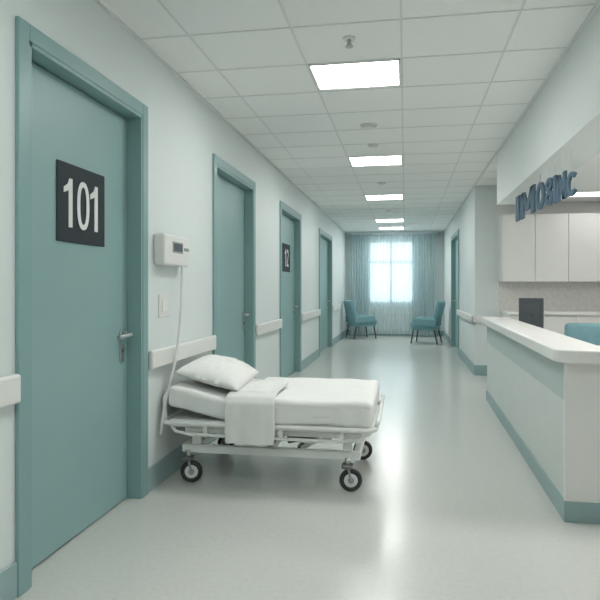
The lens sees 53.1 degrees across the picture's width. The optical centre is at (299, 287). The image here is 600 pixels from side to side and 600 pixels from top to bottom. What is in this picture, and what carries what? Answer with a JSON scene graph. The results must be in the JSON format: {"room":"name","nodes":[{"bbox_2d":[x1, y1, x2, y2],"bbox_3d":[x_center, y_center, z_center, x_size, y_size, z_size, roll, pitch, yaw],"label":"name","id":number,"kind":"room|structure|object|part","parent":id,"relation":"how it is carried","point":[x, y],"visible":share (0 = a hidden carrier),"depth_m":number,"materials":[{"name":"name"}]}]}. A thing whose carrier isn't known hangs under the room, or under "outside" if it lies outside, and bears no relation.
{"room":"hospital corridor","nodes":[
{"label":"hospital corridor","id":0,"kind":"room"},
{"bbox_2d":[0,0,345,571],"bbox_3d":[-0.646,-0.105,5.849,0.310,2.610,19.300,0,0,10],"label":"wall","id":1,"kind":"structure","parent":0,"point":[184,133],"depth_m":3.84,"materials":[{"name":"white paint"}]},
{"bbox_2d":[0,374,20,408],"bbox_3d":[-1.609,0.386,-0.664,0.040,0.113,6.038,0,0,10],"label":"handrail","id":2,"kind":"object","parent":1,"relation":"attached to","point":[10,386],"visible":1,"depth_m":2.24,"materials":[{"name":"white plastic"}]},
{"bbox_2d":[32,62,126,567],"bbox_3d":[-1.094,0.116,2.928,0.045,2.153,1.006,0,0,10],"label":"leaf","id":3,"kind":"object","parent":1,"relation":"attached to","point":[79,291],"visible":0.56,"depth_m":2.86,"materials":[{"name":"teal wood"}]},
{"bbox_2d":[56,159,104,246],"bbox_3d":[-1.066,-0.400,2.935,0.008,0.370,0.435,0,0,10],"label":"sign plate","id":4,"kind":"object","parent":3,"relation":"attached to","point":[64,171],"visible":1,"depth_m":2.90,"materials":[{"name":"plastic"}]},
{"bbox_2d":[64,178,72,227],"bbox_3d":[-1.083,-0.400,2.804,0.003,0.229,0.071,0,0,10],"label":"numeral one","id":5,"kind":"object","parent":4,"relation":"attached to","point":[68,187],"visible":1,"depth_m":2.82,"materials":[{"name":"white plastic"}]},
{"bbox_2d":[77,182,89,229],"bbox_3d":[-1.059,-0.400,2.934,0.001,0.235,0.115,0,0,10],"label":"numeral zero","id":6,"kind":"object","parent":4,"relation":"attached to","point":[82,184],"visible":1,"depth_m":2.94,"materials":[{"name":"white plastic"}]},
{"bbox_2d":[90,187,97,231],"bbox_3d":[-1.042,-0.400,3.037,0.003,0.229,0.071,0,0,10],"label":"numeral one","id":7,"kind":"object","parent":4,"relation":"attached to","point":[94,194],"visible":1,"depth_m":3.05,"materials":[{"name":"white plastic"}]},
{"bbox_2d":[120,342,123,362],"bbox_3d":[-0.993,0.360,3.349,0.008,0.110,0.044,0,0,10],"label":"lock plate","id":8,"kind":"object","parent":3,"relation":"attached to","point":[121,344],"visible":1,"depth_m":3.33,"materials":[{"name":"grey metal"}]},
{"bbox_2d":[15,16,147,596],"bbox_3d":[-1.080,0.107,2.925,0.184,2.185,1.050,0,0,10],"label":"door frame","id":9,"kind":"structure","parent":1,"relation":"attached to","point":[38,56],"depth_m":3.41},
{"bbox_2d":[158,294,168,316],"bbox_3d":[-0.849,0.110,3.753,0.013,0.140,0.160,0,0,10],"label":"light switch","id":10,"kind":"object","parent":1,"relation":"attached to","point":[163,299],"visible":1,"depth_m":3.73,"materials":[{"name":"white plastic"}]},
{"bbox_2d":[154,233,188,266],"bbox_3d":[-0.811,-0.235,3.807,0.070,0.190,0.420,0,0,10],"label":"housing","id":11,"kind":"object","parent":1,"relation":"attached to","point":[164,255],"visible":0.98,"depth_m":3.67,"materials":[{"name":"white plastic"}]},
{"bbox_2d":[159,266,183,434],"bbox_3d":[-0.798,0.373,3.778,0.037,1.037,0.290,0,0,17],"label":"cord","id":12,"kind":"object","parent":11,"relation":"hanging from","point":[182,267],"visible":1,"depth_m":3.80,"materials":[{"name":"white plastic"}]},
{"bbox_2d":[173,241,182,253],"bbox_3d":[-0.773,-0.255,3.805,0.004,0.070,0.170,0,0,10],"label":"display bezel","id":13,"kind":"object","parent":11,"relation":"attached to","point":[173,241],"visible":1,"depth_m":3.77,"materials":[{"name":"grey plastic"}]},
{"bbox_2d":[174,243,182,251],"bbox_3d":[-0.771,-0.255,3.805,0.001,0.050,0.140,0,0,10],"label":"display","id":14,"kind":"object","parent":13,"relation":"in","point":[177,247],"depth_m":3.80,"materials":[{"name":"grey plastic"}]},
{"bbox_2d":[0,330,345,599],"bbox_3d":[-0.487,1.130,5.821,0.012,0.140,19.300,0,0,10],"label":"baseboard","id":15,"kind":"structure","parent":1,"relation":"attached to","point":[161,470],"depth_m":3.65,"materials":[{"name":"plastic"}]},
{"bbox_2d":[149,335,215,369],"bbox_3d":[-0.775,0.423,4.100,0.040,0.113,1.206,0,0,10],"label":"handrail","id":16,"kind":"object","parent":1,"relation":"attached to","point":[161,357],"visible":1,"depth_m":3.95,"materials":[{"name":"white plastic"}]},
{"bbox_2d":[217,174,244,361],"bbox_3d":[-0.665,0.116,5.375,0.045,2.153,1.136,0,0,10],"label":"leaf","id":17,"kind":"object","parent":1,"relation":"attached to","point":[230,198],"visible":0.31,"depth_m":5.41,"materials":[{"name":"teal wood"}]},
{"bbox_2d":[212,154,255,440],"bbox_3d":[-0.651,0.107,5.373,0.184,2.185,1.180,0,0,10],"label":"door frame","id":18,"kind":"structure","parent":1,"relation":"attached to","point":[249,191],"depth_m":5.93,"materials":[{"name":"teal wood"}]},
{"bbox_2d":[256,319,281,335],"bbox_3d":[-0.334,0.423,6.617,0.040,0.113,1.216,0,0,10],"label":"handrail","id":19,"kind":"object","parent":1,"relation":"attached to","point":[266,327],"visible":1,"depth_m":6.47,"materials":[{"name":"white plastic"}]},
{"bbox_2d":[282,214,293,376],"bbox_3d":[-0.212,0.116,7.966,0.045,2.153,1.276,0,0,10],"label":"leaf","id":20,"kind":"object","parent":1,"relation":"attached to","point":[287,223],"visible":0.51,"depth_m":8.15,"materials":[{"name":"teal wood"}]},
{"bbox_2d":[282,243,289,271],"bbox_3d":[-0.182,-0.400,7.981,0.008,0.370,0.500,0,0,10],"label":"sign plate","id":21,"kind":"object","parent":20,"relation":"attached to","point":[286,247],"visible":1,"depth_m":7.91,"materials":[{"name":"plastic"}]},
{"bbox_2d":[280,200,301,376],"bbox_3d":[-0.198,0.107,7.963,0.184,2.185,1.320,0,0,10],"label":"door frame","id":22,"kind":"structure","parent":1,"relation":"attached to","point":[285,212],"depth_m":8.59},
{"bbox_2d":[302,309,320,320],"bbox_3d":[0.187,0.423,9.591,0.040,0.113,1.856,0,0,10],"label":"handrail","id":23,"kind":"object","parent":1,"relation":"attached to","point":[308,315],"visible":0.99,"depth_m":9.39,"materials":[{"name":"white plastic"}]},
{"bbox_2d":[320,237,327,351],"bbox_3d":[0.399,0.116,11.453,0.045,2.153,1.676,0,0,10],"label":"leaf","id":24,"kind":"object","parent":1,"relation":"attached to","point":[323,243],"visible":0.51,"depth_m":11.65,"materials":[{"name":"teal wood"}]},
{"bbox_2d":[319,228,331,355],"bbox_3d":[0.413,0.107,11.450,0.184,2.185,1.720,0,0,10],"label":"door frame","id":25,"kind":"structure","parent":1,"relation":"attached to","point":[323,236],"depth_m":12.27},
{"bbox_2d":[332,304,340,310],"bbox_3d":[0.805,0.423,13.123,0.040,0.113,1.546,0,0,10],"label":"handrail","id":26,"kind":"object","parent":1,"relation":"attached to","point":[335,307],"visible":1,"depth_m":12.89,"materials":[{"name":"white plastic"}]},
{"bbox_2d":[15,335,599,599],"bbox_3d":[2.214,1.250,5.399,6.100,0.100,19.600,0,0,10],"label":"floor","id":27,"kind":"structure","parent":0,"point":[446,505],"depth_m":3.10,"materials":[{"name":"plastic"}]},
{"bbox_2d":[163,377,384,491],"bbox_3d":[-0.125,0.898,3.956,1.335,0.603,0.947,0,0,10],"label":"hospital bed","id":28,"kind":"object","parent":27,"relation":"on","point":[312,411],"visible":0.94,"depth_m":3.58,"materials":[{"name":"fabric"}]},
{"bbox_3d":[-0.766,0.722,4.078,0.031,0.188,0.796,0,0,10],"label":"head rail","id":29,"kind":"part","parent":28,"relation":"part of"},
{"bbox_3d":[-0.691,1.050,3.710,0.068,0.028,0.068,0,0,10],"label":"fork crown","id":30,"kind":"part","parent":28,"relation":"part of","materials":[{"name":"metal"}]},
{"bbox_3d":[-0.482,0.905,3.739,0.287,0.149,0.044,0,0,10],"label":"lift arm","id":31,"kind":"part","parent":28,"relation":"part of"},
{"bbox_3d":[-0.128,0.701,3.966,1.240,0.209,0.850,0,0,10],"label":"mattress","id":32,"kind":"part","parent":28,"relation":"part of","materials":[{"name":"white fabric"}]},
{"bbox_2d":[175,355,258,390],"bbox_3d":[-0.531,0.548,4.012,0.400,0.175,0.710,0,0,7],"label":"pillow","id":33,"kind":"object","parent":28,"relation":"on","point":[230,373],"visible":1,"depth_m":3.76,"materials":[{"name":"white fabric"}]},
{"bbox_2d":[224,381,287,444],"bbox_3d":[-0.261,0.770,3.762,0.322,0.296,0.519,0,0,10],"label":"blanket","id":34,"kind":"object","parent":28,"relation":"hanging from","point":[251,412],"depth_m":3.52,"materials":[{"name":"white fabric"}]},
{"bbox_3d":[-0.189,0.856,3.534,1.225,0.084,0.020,0,0,10],"label":"rail","id":35,"kind":"part","parent":28,"relation":"part of","materials":[{"name":"white metal"}]},
{"bbox_3d":[-0.128,0.815,3.966,1.318,0.028,0.928,0,0,10],"label":"deck rail","id":36,"kind":"part","parent":28,"relation":"part of","materials":[{"name":"white metal"}]},
{"bbox_3d":[-0.131,0.990,3.952,1.100,0.050,0.680,0,0,10],"label":"frame","id":37,"kind":"part","parent":28,"relation":"part of","materials":[{"name":"white metal"}]},
{"bbox_3d":[0.138,0.905,3.631,0.268,0.148,0.044,0,0,10],"label":"lift arm","id":38,"kind":"part","parent":28,"relation":"part of"},
{"bbox_2d":[262,377,378,427],"bbox_3d":[0.084,0.735,3.929,0.830,0.178,0.886,0,0,10],"label":"mattress","id":39,"kind":"object","parent":28,"relation":"on","point":[299,402],"depth_m":3.52,"materials":[{"name":"white fabric"}]},
{"bbox_3d":[0.280,1.050,3.540,0.068,0.028,0.068,0,0,10],"label":"fork crown","id":40,"kind":"part","parent":28,"relation":"part of","materials":[{"name":"metal"}]},
{"bbox_3d":[0.280,1.025,3.540,0.032,0.050,0.032,0,0,10],"label":"stem","id":41,"kind":"part","parent":28,"relation":"part of","materials":[{"name":"metal"}]},
{"bbox_3d":[0.513,0.783,3.857,0.043,0.079,0.828,0,0,10],"label":"foot rail","id":42,"kind":"part","parent":28,"relation":"part of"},
{"bbox_2d":[343,300,376,338],"bbox_3d":[1.417,0.741,14.299,0.710,0.918,0.616,0,0,-18],"label":"armchair","id":43,"kind":"object","parent":27,"relation":"on","point":[352,319],"visible":1,"depth_m":14.07,"materials":[{"name":"teal fabric"}]},
{"bbox_2d":[343,300,357,322],"bbox_3d":[1.199,0.567,14.227,0.251,0.571,0.500,0,0,-18],"label":"chair back","id":44,"kind":"object","parent":43,"relation":"on","point":[349,305],"depth_m":14.07,"materials":[{"name":"teal fabric"}]},
{"bbox_3d":[1.460,0.875,14.313,0.540,0.060,0.500,0,0,-18],"label":"seat","id":45,"kind":"part","parent":43,"relation":"part of","materials":[{"name":"teal fabric"}]},
{"bbox_2d":[347,320,376,323],"bbox_3d":[1.479,0.800,14.319,0.580,0.120,0.500,0,0,-18],"label":"seat cushion","id":46,"kind":"object","parent":43,"relation":"on","point":[348,321],"depth_m":14.07,"materials":[{"name":"teal fabric"}]},
{"bbox_3d":[1.528,0.730,14.040,0.526,0.192,0.056,0,0,-18],"label":"arm","id":47,"kind":"part","parent":43,"relation":"part of","materials":[{"name":"teal fabric"}]},
{"bbox_2d":[410,301,444,344],"bbox_3d":[2.787,0.741,13.054,0.710,0.918,0.616,0,0,24],"label":"armchair","id":48,"kind":"object","parent":27,"relation":"on","point":[420,323],"visible":1,"depth_m":12.81,"materials":[{"name":"teal fabric"}]},
{"bbox_3d":[2.650,0.730,12.808,0.526,0.192,0.056,0,0,24],"label":"arm","id":49,"kind":"part","parent":48,"relation":"part of","materials":[{"name":"teal fabric"}]},
{"bbox_2d":[410,322,439,327],"bbox_3d":[2.727,0.800,13.081,0.580,0.120,0.500,0,0,24],"label":"seat cushion","id":50,"kind":"object","parent":48,"relation":"on","point":[413,324],"depth_m":12.83,"materials":[{"name":"teal fabric"}]},
{"bbox_3d":[2.745,0.875,13.072,0.540,0.060,0.500,0,0,24],"label":"seat","id":51,"kind":"part","parent":48,"relation":"part of","materials":[{"name":"teal fabric"}]},
{"bbox_2d":[433,301,444,325],"bbox_3d":[2.997,0.567,12.961,0.251,0.571,0.500,0,0,24],"label":"chair back","id":52,"kind":"object","parent":48,"relation":"on","point":[440,305],"depth_m":12.75,"materials":[{"name":"teal fabric"}]},
{"bbox_2d":[481,317,599,523],"bbox_3d":[1.980,0.756,4.705,0.771,0.888,3.571,0,0,10],"label":"reception desk","id":53,"kind":"object","parent":27,"relation":"on","point":[543,385],"depth_m":3.38,"materials":[{"name":"white laminate"}]},
{"bbox_2d":[519,298,543,328],"bbox_3d":[2.276,0.281,5.929,0.240,0.363,0.140,0,0,40],"label":"computer monitor","id":54,"kind":"object","parent":53,"relation":"on","point":[531,310],"visible":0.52,"depth_m":5.91,"materials":[{"name":"black plastic"}]},
{"bbox_2d":[481,317,599,363],"bbox_3d":[1.978,0.346,4.705,0.768,0.068,3.571,0,0,10],"label":"countertop","id":55,"kind":"structure","parent":53,"relation":"on","point":[557,347],"depth_m":3.57,"materials":[{"name":"white laminate"}]},
{"bbox_2d":[500,310,599,334],"bbox_3d":[3.883,0.750,7.681,2.440,0.900,0.610,0,0,10],"label":"base cabinet","id":56,"kind":"object","parent":27,"relation":"on","point":[554,320],"visible":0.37,"depth_m":7.51,"materials":[{"name":"white laminate"}]},
{"bbox_3d":[2.852,0.720,7.592,0.394,0.740,0.020,0,0,10],"label":"cabinet door","id":57,"kind":"part","parent":56,"relation":"part of","materials":[{"name":"white laminate"}]},
{"bbox_2d":[500,310,599,315],"bbox_3d":[3.883,0.320,7.681,2.440,0.040,0.610,0,0,10],"label":"countertop","id":58,"kind":"structure","parent":56,"relation":"on","point":[509,312],"depth_m":7.57,"materials":[{"name":"white laminate"}]},
{"bbox_3d":[3.246,0.720,7.523,0.394,0.740,0.020,0,0,10],"label":"cabinet door","id":59,"kind":"part","parent":56,"relation":"part of","materials":[{"name":"white laminate"}]},
{"bbox_3d":[3.640,0.720,7.454,0.394,0.740,0.020,0,0,10],"label":"cabinet door","id":60,"kind":"part","parent":56,"relation":"part of","materials":[{"name":"white laminate"}]},
{"bbox_2d":[564,323,599,344],"bbox_3d":[2.900,0.777,5.831,0.572,0.845,0.569,0,0,10],"label":"office chair","id":61,"kind":"object","parent":27,"relation":"on","point":[587,332],"visible":0.15,"depth_m":6.00,"materials":[{"name":"teal fabric"}]},
{"bbox_2d":[101,0,597,232],"bbox_3d":[2.214,-1.460,5.399,6.100,0.100,19.600,0,0,10],"label":"ceiling","id":62,"kind":"structure","parent":0,"point":[545,28],"depth_m":4.08,"materials":[{"name":"tile"}]},
{"bbox_2d":[94,0,599,232],"bbox_3d":[0.851,-1.404,5.587,2.730,0.012,19.300,0,0,10],"label":"grid","id":63,"kind":"object","parent":62,"relation":"attached to","point":[100,3],"visible":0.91,"depth_m":4.23,"materials":[{"name":"white metal"}]},
{"bbox_2d":[343,35,354,48],"bbox_3d":[0.278,-1.384,3.383,0.068,0.052,0.068,0,0,10],"label":"sprinkler head","id":64,"kind":"object","parent":62,"relation":"attached to","point":[349,38],"visible":1,"depth_m":3.37},
{"bbox_2d":[308,59,400,89],"bbox_3d":[0.373,-1.404,3.960,0.570,0.012,0.470,0,0,10],"label":"ceiling light","id":65,"kind":"object","parent":62,"relation":"in","point":[373,73],"depth_m":3.94,"materials":[{"name":"white plastic"}]},
{"bbox_2d":[360,123,376,128],"bbox_3d":[0.595,-1.397,5.195,0.150,0.026,0.150,0,0,10],"label":"smoke detector","id":66,"kind":"object","parent":62,"relation":"attached to","point":[364,125],"visible":1,"depth_m":5.16,"materials":[{"name":"white plastic"}]},
{"bbox_2d":[368,144,378,147],"bbox_3d":[0.721,-1.397,5.914,0.110,0.026,0.110,0,0,10],"label":"smoke detector","id":67,"kind":"object","parent":62,"relation":"attached to","point":[369,145],"visible":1,"depth_m":5.88,"materials":[{"name":"white plastic"}]},
{"bbox_2d":[348,155,401,165],"bbox_3d":[0.839,-1.404,6.619,0.570,0.012,0.470,0,0,10],"label":"ceiling light","id":68,"kind":"object","parent":62,"relation":"in","point":[387,159],"depth_m":6.60,"materials":[{"name":"white plastic"}]},
{"bbox_2d":[365,194,402,199],"bbox_3d":[1.305,-1.404,9.279,0.570,0.012,0.470,0,0,10],"label":"ceiling light","id":69,"kind":"object","parent":62,"relation":"in","point":[394,196],"depth_m":9.29,"materials":[{"name":"white plastic"}]},
{"bbox_2d":[375,219,403,221],"bbox_3d":[1.863,-1.404,12.470,0.570,0.012,0.470,0,0,10],"label":"ceiling light","id":70,"kind":"object","parent":62,"relation":"in","point":[377,220],"depth_m":12.46,"materials":[{"name":"white plastic"}]},
{"bbox_2d":[379,227,403,229],"bbox_3d":[2.144,-1.404,14.076,0.570,0.012,0.470,0,0,10],"label":"ceiling light","id":71,"kind":"object","parent":62,"relation":"in","point":[381,228],"depth_m":14.12,"materials":[{"name":"white plastic"}]},
{"bbox_2d":[348,230,437,235],"bbox_3d":[2.315,-1.370,14.965,2.200,0.080,0.200,0,0,10],"label":"rail","id":72,"kind":"object","parent":62,"relation":"attached to","point":[430,231],"visible":1,"depth_m":14.89,"materials":[{"name":"metal"}]},
{"bbox_2d":[350,235,368,334],"bbox_3d":[1.489,-0.080,15.057,0.460,2.500,0.087,0,0,10],"label":"curtain","id":73,"kind":"object","parent":72,"relation":"hanging from","point":[359,244],"visible":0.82,"depth_m":15.06,"materials":[{"name":"teal fabric"}]},
{"bbox_2d":[369,235,412,333],"bbox_3d":[2.286,-0.090,15.032,1.520,2.480,0.059,0,0,10],"label":"sheer curtain","id":74,"kind":"object","parent":72,"relation":"hanging from","point":[390,256],"visible":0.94,"depth_m":15.03,"materials":[{"name":"white fabric"}]},
{"bbox_2d":[413,234,435,335],"bbox_3d":[3.065,-0.080,14.783,0.540,2.500,0.090,0,0,10],"label":"curtain","id":75,"kind":"object","parent":72,"relation":"hanging from","point":[424,245],"visible":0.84,"depth_m":14.79,"materials":[{"name":"teal fabric"}]},
{"bbox_2d":[346,231,443,330],"bbox_3d":[2.380,-0.105,15.218,3.040,2.610,0.200,0,0,10],"label":"wall","id":76,"kind":"structure","parent":0,"point":[440,236],"depth_m":14.93,"materials":[{"name":"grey paint"}]},
{"bbox_2d":[346,330,442,335],"bbox_3d":[2.371,1.130,15.111,2.416,0.140,0.012,0,0,10],"label":"baseboard","id":77,"kind":"structure","parent":76,"relation":"attached to","point":[437,332],"depth_m":15.08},
{"bbox_2d":[444,185,496,364],"bbox_3d":[3.136,-0.105,11.562,0.290,2.610,6.740,0,0,10],"label":"wall","id":78,"kind":"structure","parent":0,"point":[476,219],"depth_m":8.33,"materials":[{"name":"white paint"}]},
{"bbox_2d":[451,234,457,346],"bbox_3d":[3.060,0.107,11.520,0.184,2.185,1.610,0,0,10],"label":"door frame","id":79,"kind":"structure","parent":78,"relation":"attached to","point":[453,241],"depth_m":12.30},
{"bbox_2d":[451,229,458,354],"bbox_3d":[2.975,0.072,11.535,0.018,2.255,1.750,0,0,10],"label":"trim","id":80,"kind":"structure","parent":78,"relation":"attached to","point":[457,231],"depth_m":10.68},
{"bbox_2d":[456,239,457,347],"bbox_3d":[3.075,0.116,11.517,0.045,2.153,1.566,0,0,10],"label":"leaf","id":81,"kind":"object","parent":78,"relation":"attached to","point":[457,239],"visible":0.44,"depth_m":11.96,"materials":[{"name":"teal wood"}]},
{"bbox_2d":[443,331,486,374],"bbox_3d":[2.047,1.130,5.378,0.302,0.140,19.300,0,0,10],"label":"baseboard","id":82,"kind":"structure","parent":78,"relation":"attached to","point":[475,369],"depth_m":8.73,"materials":[{"name":"teal plastic"}]},
{"bbox_2d":[456,309,495,322],"bbox_3d":[2.725,0.427,9.420,0.320,0.095,2.478,0,0,10],"label":"handrail","id":83,"kind":"object","parent":78,"relation":"attached to","point":[474,319],"visible":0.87,"depth_m":8.39,"materials":[{"name":"white plastic"}]},
{"bbox_2d":[497,6,599,204],"bbox_3d":[1.773,-1.140,3.776,0.290,0.540,5.050,0,0,10],"label":"wall header","id":84,"kind":"structure","parent":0,"point":[564,116],"depth_m":3.85,"materials":[{"name":"paint"}]},
{"bbox_2d":[516,148,576,221],"bbox_3d":[1.842,-0.720,4.606,0.016,0.300,1.971,0,0,10],"label":"sign","id":85,"kind":"object","parent":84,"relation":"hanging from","point":[561,186],"visible":1,"depth_m":4.35,"materials":[{"name":"blue plastic"}]},
{"bbox_2d":[497,202,599,316],"bbox_3d":[4.168,-0.105,8.037,2.960,2.610,0.150,0,0,10],"label":"wall","id":86,"kind":"structure","parent":0,"point":[565,207],"depth_m":8.09,"materials":[{"name":"white paint"}]},
{"bbox_2d":[498,213,599,281],"bbox_3d":[3.889,-0.522,7.830,2.440,0.875,0.351,0,0,10],"label":"upper cabinet","id":87,"kind":"object","parent":86,"relation":"attached to","point":[536,247],"visible":0.98,"depth_m":7.77,"materials":[{"name":"white laminate"}]},
{"bbox_3d":[2.860,-0.521,7.842,0.400,0.873,0.020,0,0,10],"label":"cabinet door","id":88,"kind":"part","parent":87,"relation":"part of","materials":[{"name":"white laminate"}]},
{"bbox_3d":[3.260,-0.521,7.772,0.400,0.873,0.020,0,0,10],"label":"cabinet door","id":89,"kind":"part","parent":87,"relation":"part of","materials":[{"name":"white laminate"}]},
{"bbox_3d":[3.660,-0.521,7.702,0.400,0.873,0.020,0,0,10],"label":"cabinet door","id":90,"kind":"part","parent":87,"relation":"part of","materials":[{"name":"white laminate"}]},
{"bbox_2d":[498,282,599,310],"bbox_3d":[3.927,0.107,7.994,2.460,0.385,0.018,0,0,10],"label":"backsplash","id":91,"kind":"structure","parent":86,"relation":"attached to","point":[556,295],"depth_m":8.07,"materials":[{"name":"stone"}]},
{"bbox_2d":[540,154,599,202],"bbox_3d":[3.072,-1.280,1.777,2.960,0.259,12.560,0,0,10],"label":"ceiling","id":92,"kind":"structure","parent":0,"point":[587,178],"depth_m":6.48,"materials":[{"name":"white paint"}]},
{"bbox_2d":[567,191,599,196],"bbox_3d":[3.757,-1.144,7.251,0.900,0.012,0.380,0,0,10],"label":"ceiling light","id":93,"kind":"object","parent":92,"relation":"in","point":[579,193],"depth_m":7.33,"materials":[{"name":"white plastic"}]},
{"bbox_3d":[-0.992,0.260,3.349,0.010,0.056,0.056,0,0,10],"label":"rosette","id":94,"kind":"object","parent":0,"visible":0},
{"bbox_3d":[-0.970,0.260,3.345,0.055,0.020,0.020,0,0,10],"label":"stem","id":95,"kind":"object","parent":94,"relation":"attached to","visible":0},
{"bbox_2d":[117,333,132,339],"bbox_3d":[-0.956,0.262,3.276,0.026,0.027,0.150,0,0,10],"label":"lever","id":96,"kind":"object","parent":95,"relation":"attached to","point":[126,335],"visible":1,"depth_m":3.25,"materials":[{"name":"metal"}]}
]}

